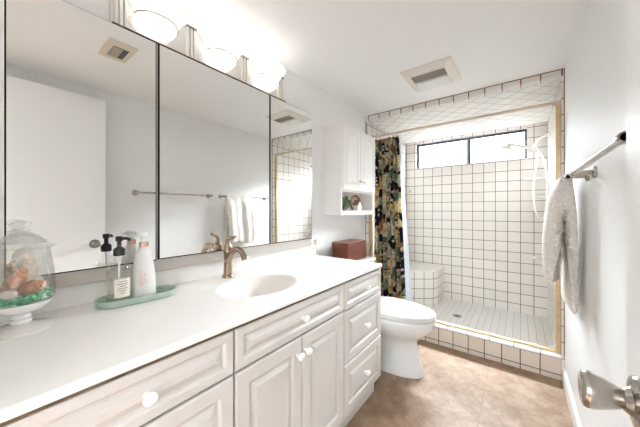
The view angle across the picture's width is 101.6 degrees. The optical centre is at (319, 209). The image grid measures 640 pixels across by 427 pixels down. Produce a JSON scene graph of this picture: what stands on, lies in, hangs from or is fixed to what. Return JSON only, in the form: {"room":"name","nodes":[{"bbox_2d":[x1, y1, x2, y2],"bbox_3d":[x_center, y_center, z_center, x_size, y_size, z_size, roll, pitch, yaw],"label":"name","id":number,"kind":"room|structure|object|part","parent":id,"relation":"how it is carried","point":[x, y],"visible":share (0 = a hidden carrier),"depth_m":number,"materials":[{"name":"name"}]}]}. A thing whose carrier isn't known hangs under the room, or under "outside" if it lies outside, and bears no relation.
{"room":"bathroom","nodes":[
{"label":"bathroom","id":0,"kind":"room"},
{"bbox_2d":[64,0,405,262],"bbox_3d":[-0.016,0.090,2.083,0.130,2.120,3.888,0,0,37],"label":"wall","id":1,"kind":"structure","parent":0,"point":[325,109],"depth_m":2.04,"materials":[{"name":"white paint"}]},
{"bbox_2d":[0,0,311,290],"bbox_3d":[-0.516,-0.221,1.333,0.049,0.958,1.463,0,0,37],"label":"mirror","id":2,"kind":"object","parent":1,"relation":"attached to","point":[108,130],"visible":0.85,"depth_m":1.00,"materials":[{"name":"grey"}]},
{"bbox_3d":[-0.937,-0.218,0.753,0.012,0.953,0.032,0,0,37],"label":"frame","id":3,"kind":"part","parent":2,"relation":"part of","materials":[{"name":"white metal"}]},
{"bbox_3d":[-0.804,-0.244,0.927,0.004,0.898,0.396,0,0,37],"label":"mirror panel","id":4,"kind":"part","parent":2,"relation":"part of","materials":[{"name":"silver metal"}]},
{"bbox_3d":[-0.497,-0.699,1.329,0.009,0.004,0.905,0,0,37],"label":"trim","id":5,"kind":"part","parent":2,"relation":"part of","materials":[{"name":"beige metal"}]},
{"bbox_3d":[-0.491,-0.245,1.336,0.004,0.896,0.602,0,0,37],"label":"mirror panel","id":6,"kind":"part","parent":2,"relation":"part of","materials":[{"name":"silver metal"}]},
{"bbox_3d":[-0.180,-0.245,1.741,0.004,0.895,0.396,0,0,37],"label":"mirror panel","id":7,"kind":"part","parent":2,"relation":"part of","materials":[{"name":"silver metal"}]},
{"bbox_2d":[0,244,315,321],"bbox_3d":[-0.569,0.298,1.290,0.017,0.072,1.756,0,0,37],"label":"backsplash","id":8,"kind":"structure","parent":1,"relation":"attached to","point":[65,297],"depth_m":1.17,"materials":[{"name":"stone"}]},
{"bbox_2d":[109,0,285,99],"bbox_3d":[-0.475,-0.777,1.309,0.142,0.154,0.900,0,0,37],"label":"vanity light","id":9,"kind":"object","parent":1,"relation":"attached to","point":[165,22],"visible":0.95,"depth_m":1.23,"materials":[{"name":"white glass"}]},
{"bbox_3d":[-0.658,-0.746,1.074,0.069,0.064,0.157,0,0,37],"label":"lamp shade","id":10,"kind":"part","parent":9,"relation":"part of","materials":[{"name":"white glass"}]},
{"bbox_3d":[-0.643,-0.814,1.062,0.107,0.067,0.244,0,0,37],"label":"lamp shade","id":11,"kind":"part","parent":9,"relation":"part of","materials":[{"name":"white glass"}]},
{"bbox_3d":[-0.462,-0.814,1.299,0.107,0.067,0.244,0,0,37],"label":"lamp shade","id":12,"kind":"part","parent":9,"relation":"part of","materials":[{"name":"white glass"}]},
{"bbox_3d":[-0.477,-0.746,1.310,0.069,0.064,0.157,0,0,37],"label":"lamp shade","id":13,"kind":"part","parent":9,"relation":"part of","materials":[{"name":"white glass"}]},
{"bbox_3d":[-0.296,-0.746,1.547,0.069,0.064,0.157,0,0,37],"label":"lamp shade","id":14,"kind":"part","parent":9,"relation":"part of","materials":[{"name":"white glass"}]},
{"bbox_3d":[-0.280,-0.814,1.535,0.107,0.067,0.244,0,0,37],"label":"lamp shade","id":15,"kind":"part","parent":9,"relation":"part of","materials":[{"name":"white glass"}]},
{"bbox_2d":[322,122,374,214],"bbox_3d":[0.277,-0.310,2.221,0.228,0.700,0.549,0,0,37],"label":"upper cabinet","id":16,"kind":"object","parent":1,"relation":"attached to","point":[348,153],"visible":1,"depth_m":2.06,"materials":[{"name":"white wood"}]},
{"bbox_2d":[342,195,350,210],"bbox_3d":[0.191,-0.056,2.091,0.054,0.123,0.152,0,0,37],"label":"leaf ornament","id":17,"kind":"object","parent":16,"relation":"in","point":[346,203],"visible":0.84,"depth_m":2.08,"materials":[{"name":"green plant"}]},
{"bbox_3d":[0.250,-0.406,2.070,0.018,0.504,0.270,0,0,37],"label":"door","id":18,"kind":"part","parent":16,"relation":"part of","materials":[{"name":"white wood"}]},
{"bbox_2d":[350,195,359,209],"bbox_3d":[0.319,-0.066,2.364,0.021,0.143,0.187,0,0,37],"label":"twig wreath","id":19,"kind":"object","parent":16,"relation":"in","point":[353,195],"visible":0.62,"depth_m":2.32,"materials":[{"name":"brown wood"}]},
{"bbox_2d":[352,200,362,210],"bbox_3d":[0.323,-0.041,2.251,0.057,0.094,0.080,0,0,37],"label":"birdhouse ornament","id":20,"kind":"object","parent":16,"relation":"in","point":[357,204],"visible":1,"depth_m":2.23,"materials":[{"name":"white ceramic"}]},
{"bbox_3d":[0.416,-0.406,2.287,0.018,0.504,0.270,0,0,37],"label":"door","id":21,"kind":"part","parent":16,"relation":"part of","materials":[{"name":"white wood"}]},
{"bbox_2d":[365,121,365,239],"bbox_3d":[0.465,0.040,2.648,0.007,1.880,0.006,0,0,37],"label":"trim","id":22,"kind":"structure","parent":1,"relation":"attached to","point":[365,121],"depth_m":2.65,"materials":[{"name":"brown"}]},
{"bbox_2d":[366,68,564,121],"bbox_3d":[1.062,-0.922,2.214,1.483,0.055,0.035,0,0,37],"label":"trim","id":23,"kind":"structure","parent":1,"relation":"attached to","point":[556,75],"depth_m":2.07,"materials":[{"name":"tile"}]},
{"bbox_2d":[370,99,560,137],"bbox_3d":[1.091,-0.746,2.241,1.436,0.038,0.038,0,0,37],"label":"curtain rod","id":24,"kind":"object","parent":1,"relation":"attached to","point":[558,102],"visible":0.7,"depth_m":2.09,"materials":[{"name":"beige metal"}]},
{"bbox_2d":[399,139,411,301],"bbox_3d":[0.757,0.173,2.604,0.334,1.754,0.037,0,0,37],"label":"curtain liner","id":25,"kind":"object","parent":24,"relation":"hanging from","point":[405,235],"visible":0.1,"depth_m":2.54,"materials":[{"name":"white plastic"}]},
{"bbox_2d":[175,0,585,115],"bbox_3d":[0.241,-1.010,1.142,1.683,0.120,2.706,0,0,37],"label":"ceiling","id":26,"kind":"structure","parent":0,"point":[355,52],"depth_m":1.44,"materials":[{"name":"white paint"}]},
{"bbox_2d":[399,56,461,91],"bbox_3d":[0.787,-0.933,1.847,0.327,0.034,0.360,0,0,37],"label":"exhaust fan","id":27,"kind":"object","parent":26,"relation":"attached to","point":[441,72],"visible":1,"depth_m":1.79,"materials":[{"name":"beige plastic"}]},
{"bbox_2d":[411,68,446,78],"bbox_3d":[0.748,-0.923,1.796,0.217,0.002,0.090,0,0,37],"label":"grille","id":28,"kind":"object","parent":27,"relation":"attached to","point":[438,72],"depth_m":1.77,"materials":[{"name":"grey"}]},
{"bbox_2d":[345,339,572,426],"bbox_3d":[0.358,1.190,0.966,2.083,0.080,5.208,0,0,37],"label":"floor","id":29,"kind":"structure","parent":0,"point":[457,388],"depth_m":1.60,"materials":[{"name":"beige tile"}]},
{"bbox_2d":[3,268,380,426],"bbox_3d":[-0.350,0.752,1.105,0.590,0.795,1.729,0,0,37],"label":"bathroom vanity","id":30,"kind":"object","parent":29,"relation":"on","point":[314,361],"visible":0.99,"depth_m":0.90,"materials":[{"name":"white wood"}]},
{"bbox_3d":[-0.476,0.430,0.537,0.032,0.133,0.666,0,0,37],"label":"drawer","id":31,"kind":"part","parent":30,"relation":"part of","materials":[{"name":"white wood"}]},
{"bbox_3d":[-0.390,0.430,0.596,0.034,0.031,0.031,0,0,37],"label":"knob","id":32,"kind":"part","parent":30,"relation":"part of","materials":[{"name":"white ceramic"}]},
{"bbox_3d":[-0.476,0.639,0.537,0.032,0.270,0.666,0,0,37],"label":"drawer","id":33,"kind":"part","parent":30,"relation":"part of","materials":[{"name":"white wood"}]},
{"bbox_2d":[0,244,381,426],"bbox_3d":[-0.353,0.351,1.125,0.562,0.179,1.756,0,0,37],"label":"countertop","id":34,"kind":"structure","parent":30,"relation":"on","point":[87,347],"depth_m":0.80,"materials":[{"name":"stone"}]},
{"bbox_2d":[0,220,54,339],"bbox_3d":[-0.840,0.181,0.733,0.148,0.305,0.148,0,0,37],"label":"apothecary jar","id":35,"kind":"object","parent":34,"relation":"on","point":[21,324],"visible":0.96,"depth_m":0.72,"materials":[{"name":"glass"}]},
{"bbox_2d":[0,290,18,299],"bbox_3d":[-0.835,0.228,0.699,0.041,0.023,0.036,0,0,37],"label":"seashell","id":36,"kind":"object","parent":35,"relation":"in","point":[9,294],"visible":0.99,"depth_m":0.69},
{"bbox_2d":[1,275,20,290],"bbox_3d":[-0.855,0.207,0.734,0.053,0.064,0.051,0,0,37],"label":"seashell","id":37,"kind":"object","parent":35,"relation":"in","point":[5,286],"visible":0.37,"depth_m":0.71,"materials":[{"name":"beige"}]},
{"bbox_2d":[8,269,27,287],"bbox_3d":[-0.825,0.187,0.715,0.036,0.052,0.037,0,0,37],"label":"seashell","id":38,"kind":"object","parent":35,"relation":"in","point":[16,279],"visible":1,"depth_m":0.71,"materials":[{"name":"orange"}]},
{"bbox_3d":[-0.840,0.304,0.733,0.044,0.029,0.044,0,0,37],"label":"stem","id":39,"kind":"part","parent":35,"relation":"part of","materials":[{"name":"white ceramic"}]},
{"bbox_2d":[0,287,52,307],"bbox_3d":[-0.840,0.248,0.733,0.125,0.043,0.124,0,0,37],"label":"glass","id":40,"kind":"object","parent":35,"relation":"on","point":[22,300],"visible":0.8,"depth_m":0.72,"materials":[{"name":"green glass"}]},
{"bbox_2d":[15,252,39,264],"bbox_3d":[-0.840,0.139,0.750,0.038,0.038,0.047,0,0,37],"label":"seashell","id":41,"kind":"object","parent":35,"relation":"in","point":[22,258],"visible":0.93,"depth_m":0.74,"materials":[{"name":"white"}]},
{"bbox_2d":[0,293,54,315],"bbox_3d":[-0.840,0.271,0.733,0.136,0.035,0.136,0,0,37],"label":"bowl","id":42,"kind":"object","parent":35,"relation":"on","point":[25,310],"depth_m":0.71,"materials":[{"name":"white ceramic"}]},
{"bbox_2d":[18,259,38,282],"bbox_3d":[-0.821,0.173,0.735,0.042,0.073,0.041,0,0,37],"label":"seashell","id":43,"kind":"object","parent":35,"relation":"in","point":[30,265],"visible":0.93,"depth_m":0.73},
{"bbox_2d":[17,280,45,295],"bbox_3d":[-0.820,0.221,0.741,0.044,0.043,0.058,0,0,37],"label":"seashell","id":44,"kind":"object","parent":35,"relation":"in","point":[31,287],"visible":0.91,"depth_m":0.73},
{"bbox_2d":[33,275,43,279],"bbox_3d":[-0.842,0.215,0.771,0.040,0.038,0.038,0,0,37],"label":"seashell","id":45,"kind":"object","parent":35,"relation":"in","point":[38,277],"visible":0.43,"depth_m":0.77,"materials":[{"name":"white"}]},
{"bbox_2d":[94,285,175,308],"bbox_3d":[-0.678,0.322,0.976,0.117,0.024,0.253,0,0,44],"label":"tray","id":46,"kind":"object","parent":34,"relation":"on","point":[162,291],"visible":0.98,"depth_m":0.94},
{"bbox_2d":[113,236,130,298],"bbox_3d":[-0.708,0.210,0.920,0.076,0.235,0.074,0,0,37],"label":"soap bottle","id":47,"kind":"object","parent":46,"relation":"on","point":[121,286],"visible":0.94,"depth_m":0.91,"materials":[{"name":"clear glass"}]},
{"bbox_2d":[130,232,155,297],"bbox_3d":[-0.670,0.206,0.991,0.082,0.242,0.082,0,0,37],"label":"lotion bottle","id":48,"kind":"object","parent":46,"relation":"on","point":[143,279],"visible":0.96,"depth_m":0.97,"materials":[{"name":"white plastic"}]},
{"bbox_2d":[222,235,247,278],"bbox_3d":[-0.410,0.228,1.263,0.181,0.213,0.058,0,0,37],"label":"faucet","id":49,"kind":"object","parent":34,"relation":"on","point":[229,252],"visible":1,"depth_m":1.28,"materials":[{"name":"beige metal"}]},
{"bbox_3d":[-0.438,0.145,1.284,0.083,0.048,0.022,0,0,37],"label":"lever","id":50,"kind":"part","parent":49,"relation":"part of","materials":[{"name":"beige metal"}]},
{"bbox_3d":[-0.403,0.217,1.258,0.164,0.086,0.038,0,0,37],"label":"spout","id":51,"kind":"part","parent":49,"relation":"part of","materials":[{"name":"beige metal"}]},
{"bbox_2d":[215,274,297,297],"bbox_3d":[-0.277,0.388,1.179,0.298,0.107,0.391,0,0,37],"label":"basin","id":52,"kind":"object","parent":34,"relation":"in","point":[253,285],"depth_m":1.27,"materials":[{"name":"white ceramic"}]},
{"bbox_3d":[-0.177,0.768,0.928,0.032,0.529,0.305,0,0,37],"label":"door","id":53,"kind":"part","parent":30,"relation":"part of","materials":[{"name":"white wood"}]},
{"bbox_3d":[-0.082,0.430,1.051,0.032,0.133,0.616,0,0,37],"label":"drawer","id":54,"kind":"part","parent":30,"relation":"part of","materials":[{"name":"white wood"}]},
{"bbox_3d":[-0.076,0.565,1.006,0.034,0.031,0.031,0,0,37],"label":"knob","id":55,"kind":"part","parent":30,"relation":"part of","materials":[{"name":"white ceramic"}]},
{"bbox_3d":[-0.057,0.430,1.032,0.034,0.031,0.031,0,0,37],"label":"knob","id":56,"kind":"part","parent":30,"relation":"part of","materials":[{"name":"white ceramic"}]},
{"bbox_3d":[-0.047,0.565,1.044,0.034,0.031,0.031,0,0,37],"label":"knob","id":57,"kind":"part","parent":30,"relation":"part of","materials":[{"name":"white ceramic"}]},
{"bbox_3d":[0.012,0.768,1.174,0.032,0.529,0.308,0,0,37],"label":"door","id":58,"kind":"part","parent":30,"relation":"part of","materials":[{"name":"white wood"}]},
{"bbox_3d":[0.239,0.640,1.470,0.032,0.263,0.426,0,0,37],"label":"drawer","id":59,"kind":"part","parent":30,"relation":"part of","materials":[{"name":"white wood"}]},
{"bbox_3d":[0.239,0.906,1.470,0.032,0.254,0.426,0,0,37],"label":"drawer","id":60,"kind":"part","parent":30,"relation":"part of","materials":[{"name":"white wood"}]},
{"bbox_3d":[0.239,0.433,1.470,0.032,0.138,0.426,0,0,37],"label":"drawer","id":61,"kind":"part","parent":30,"relation":"part of","materials":[{"name":"white wood"}]},
{"bbox_3d":[0.265,0.906,1.451,0.034,0.031,0.031,0,0,37],"label":"knob","id":62,"kind":"part","parent":30,"relation":"part of","materials":[{"name":"white ceramic"}]},
{"bbox_2d":[358,256,435,378],"bbox_3d":[0.465,0.778,2.000,0.790,0.743,0.444,0,0,37],"label":"toilet","id":63,"kind":"object","parent":29,"relation":"on","point":[403,322],"visible":0.45,"depth_m":1.80,"materials":[{"name":"white ceramic"}]},
{"bbox_2d":[332,239,365,259],"bbox_3d":[0.244,0.331,2.147,0.151,0.153,0.301,0,0,37],"label":"wooden box","id":64,"kind":"object","parent":63,"relation":"on","point":[353,249],"visible":0.88,"depth_m":2.06,"materials":[{"name":"red wood"}]},
{"bbox_3d":[0.244,0.268,2.147,0.151,0.027,0.301,0,0,37],"label":"box lid","id":65,"kind":"part","parent":64,"relation":"part of","materials":[{"name":"red wood"}]},
{"bbox_3d":[0.252,0.422,2.163,0.254,0.030,0.444,0,0,37],"label":"tank lid","id":66,"kind":"part","parent":63,"relation":"part of","materials":[{"name":"white ceramic"}]},
{"bbox_3d":[0.528,0.950,1.951,0.624,0.400,0.374,0,0,37],"label":"bowl","id":67,"kind":"part","parent":63,"relation":"part of","materials":[{"name":"white ceramic"}]},
{"bbox_3d":[0.569,0.739,1.920,0.528,0.016,0.382,0,0,37],"label":"seat","id":68,"kind":"part","parent":63,"relation":"part of","materials":[{"name":"white plastic"}]},
{"bbox_3d":[0.573,0.716,1.917,0.518,0.024,0.382,0,0,37],"label":"lid","id":69,"kind":"part","parent":63,"relation":"part of","materials":[{"name":"white"}]},
{"bbox_2d":[421,323,560,379],"bbox_3d":[1.090,1.069,2.239,1.436,0.163,0.120,0,0,37],"label":"shower curb","id":70,"kind":"object","parent":29,"relation":"on","point":[532,359],"visible":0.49,"depth_m":1.97,"materials":[{"name":"tile"}]},
{"bbox_2d":[369,105,560,353],"bbox_3d":[1.079,0.133,2.225,1.436,1.709,0.056,0,0,37],"label":"door track","id":71,"kind":"object","parent":70,"relation":"on","point":[557,349],"visible":0.54,"depth_m":1.80,"materials":[{"name":"gold metal"}]},
{"bbox_2d":[370,79,560,142],"bbox_3d":[1.397,-0.938,2.651,1.483,0.085,1.067,0,0,37],"label":"ceiling","id":72,"kind":"structure","parent":0,"point":[546,92],"depth_m":2.47,"materials":[{"name":"tile"}]},
{"bbox_2d":[406,121,547,317],"bbox_3d":[1.764,0.100,3.130,1.483,2.100,0.140,0,0,37],"label":"wall","id":73,"kind":"structure","parent":0,"point":[478,221],"depth_m":2.96,"materials":[{"name":"tile"}]},
{"bbox_2d":[417,129,526,168],"bbox_3d":[1.746,-0.701,3.123,1.143,0.318,0.044,0,0,37],"label":"window","id":74,"kind":"structure","parent":73,"relation":"in","point":[468,140],"depth_m":3.09,"materials":[{"name":"grey metal"}]},
{"bbox_3d":[1.319,-0.695,3.453,0.018,0.286,0.028,0,0,37],"label":"sash","id":75,"kind":"part","parent":74,"relation":"part of","materials":[{"name":"grey"}]},
{"bbox_3d":[1.755,-0.695,3.112,0.024,0.286,0.030,0,0,37],"label":"sash","id":76,"kind":"part","parent":74,"relation":"part of","materials":[{"name":"grey"}]},
{"bbox_2d":[524,177,545,180],"bbox_3d":[2.198,-0.318,2.671,0.172,0.033,0.062,0,0,37],"label":"grab bar","id":77,"kind":"object","parent":73,"relation":"attached to","point":[529,178],"visible":0.89,"depth_m":2.65,"materials":[{"name":"white ceramic"}]},
{"bbox_2d":[426,298,554,348],"bbox_3d":[1.425,1.120,2.677,1.436,0.060,0.992,0,0,37],"label":"floor","id":78,"kind":"structure","parent":0,"point":[515,325],"depth_m":2.55,"materials":[{"name":"tile"}]},
{"bbox_2d":[409,261,443,305],"bbox_3d":[1.133,0.887,3.085,0.476,0.406,0.700,0,0,37],"label":"shower bench","id":79,"kind":"object","parent":78,"relation":"on","point":[427,280],"visible":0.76,"depth_m":2.96,"materials":[{"name":"tile"}]},
{"bbox_2d":[452,314,461,317],"bbox_3d":[1.409,1.088,2.684,0.092,0.004,0.092,0,0,37],"label":"floor drain","id":80,"kind":"object","parent":78,"relation":"on","point":[453,315],"visible":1,"depth_m":2.69,"materials":[{"name":"grey metal"}]},
{"bbox_2d":[548,0,625,426],"bbox_3d":[1.222,0.090,1.135,0.117,2.120,3.888,0,0,37],"label":"wall","id":81,"kind":"structure","parent":0,"point":[595,68],"depth_m":1.01,"materials":[{"name":"white paint"}]},
{"bbox_2d":[500,132,549,219],"bbox_3d":[1.970,-0.314,2.522,0.384,0.813,0.104,0,0,37],"label":"shower","id":82,"kind":"object","parent":81,"relation":"attached to","point":[508,146],"visible":0.98,"depth_m":2.47,"materials":[{"name":"white plastic"}]},
{"bbox_3d":[1.962,-0.608,2.528,0.247,0.110,0.048,0,0,37],"label":"handle","id":83,"kind":"part","parent":82,"relation":"part of","materials":[{"name":"white plastic"}]},
{"bbox_3d":[2.073,-0.648,2.443,0.125,0.113,0.019,0,0,37],"label":"arm","id":84,"kind":"part","parent":82,"relation":"part of","materials":[{"name":"silver metal"}]},
{"bbox_2d":[564,69,564,355],"bbox_3d":[1.638,0.017,1.750,0.004,1.926,0.006,0,0,37],"label":"trim","id":85,"kind":"structure","parent":81,"relation":"attached to","point":[564,69],"depth_m":1.75,"materials":[{"name":"brown"}]},
{"bbox_2d":[551,174,589,187],"bbox_3d":[1.335,-0.150,1.415,0.078,0.048,0.678,0,0,37],"label":"towel bar","id":86,"kind":"object","parent":81,"relation":"attached to","point":[567,177],"visible":0.42,"depth_m":1.16,"materials":[{"name":"silver metal"}]},
{"bbox_2d":[542,173,578,313],"bbox_3d":[1.238,0.163,1.360,0.123,0.666,0.357,0,0,37],"label":"bath towel","id":87,"kind":"object","parent":86,"relation":"hanging from","point":[560,244],"visible":0.96,"depth_m":1.23,"materials":[{"name":"white fabric"}]},
{"bbox_3d":[1.147,-0.150,1.162,0.070,0.019,0.019,0,0,37],"label":"post","id":88,"kind":"part","parent":86,"relation":"part of","materials":[{"name":"silver metal"}]},
{"bbox_2d":[562,367,581,426],"bbox_3d":[1.098,1.100,1.052,0.014,0.100,1.766,0,0,37],"label":"baseboard","id":89,"kind":"structure","parent":81,"relation":"attached to","point":[573,411],"depth_m":1.48,"materials":[{"name":"white"}]},
{"bbox_2d":[568,131,625,177],"bbox_3d":[0.856,-0.150,0.790,0.078,0.048,0.713,0,0,37],"label":"towel bar","id":90,"kind":"object","parent":81,"relation":"attached to","point":[620,139],"visible":0.91,"depth_m":0.72,"materials":[{"name":"silver metal"}]},
{"bbox_3d":[1.061,-0.150,1.051,0.070,0.019,0.019,0,0,37],"label":"post","id":91,"kind":"part","parent":90,"relation":"part of","materials":[{"name":"silver metal"}]},
{"bbox_3d":[-0.552,0.100,0.108,1.483,2.100,0.100,0,0,37],"label":"wall","id":92,"kind":"structure","parent":0,"visible":0},
{"bbox_2d":[578,0,639,426],"bbox_3d":[0.218,0.151,0.097,0.094,1.982,0.760,0,0,37],"label":"door","id":93,"kind":"structure","parent":92,"relation":"in","point":[596,392],"depth_m":0.36,"materials":[{"name":"white paint"}]},
{"bbox_3d":[0.638,-0.733,2.589,0.006,0.058,0.058,0,0,37],"label":"curtain ring","id":94,"kind":"object","parent":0,"visible":0},
{"bbox_2d":[374,136,405,299],"bbox_3d":[0.679,0.127,2.552,0.333,1.666,0.060,0,0,37],"label":"shower curtain","id":95,"kind":"object","parent":94,"relation":"hanging from","point":[388,220],"visible":0.8,"depth_m":2.55,"materials":[{"name":"multicoloured fabric"}]}
]}

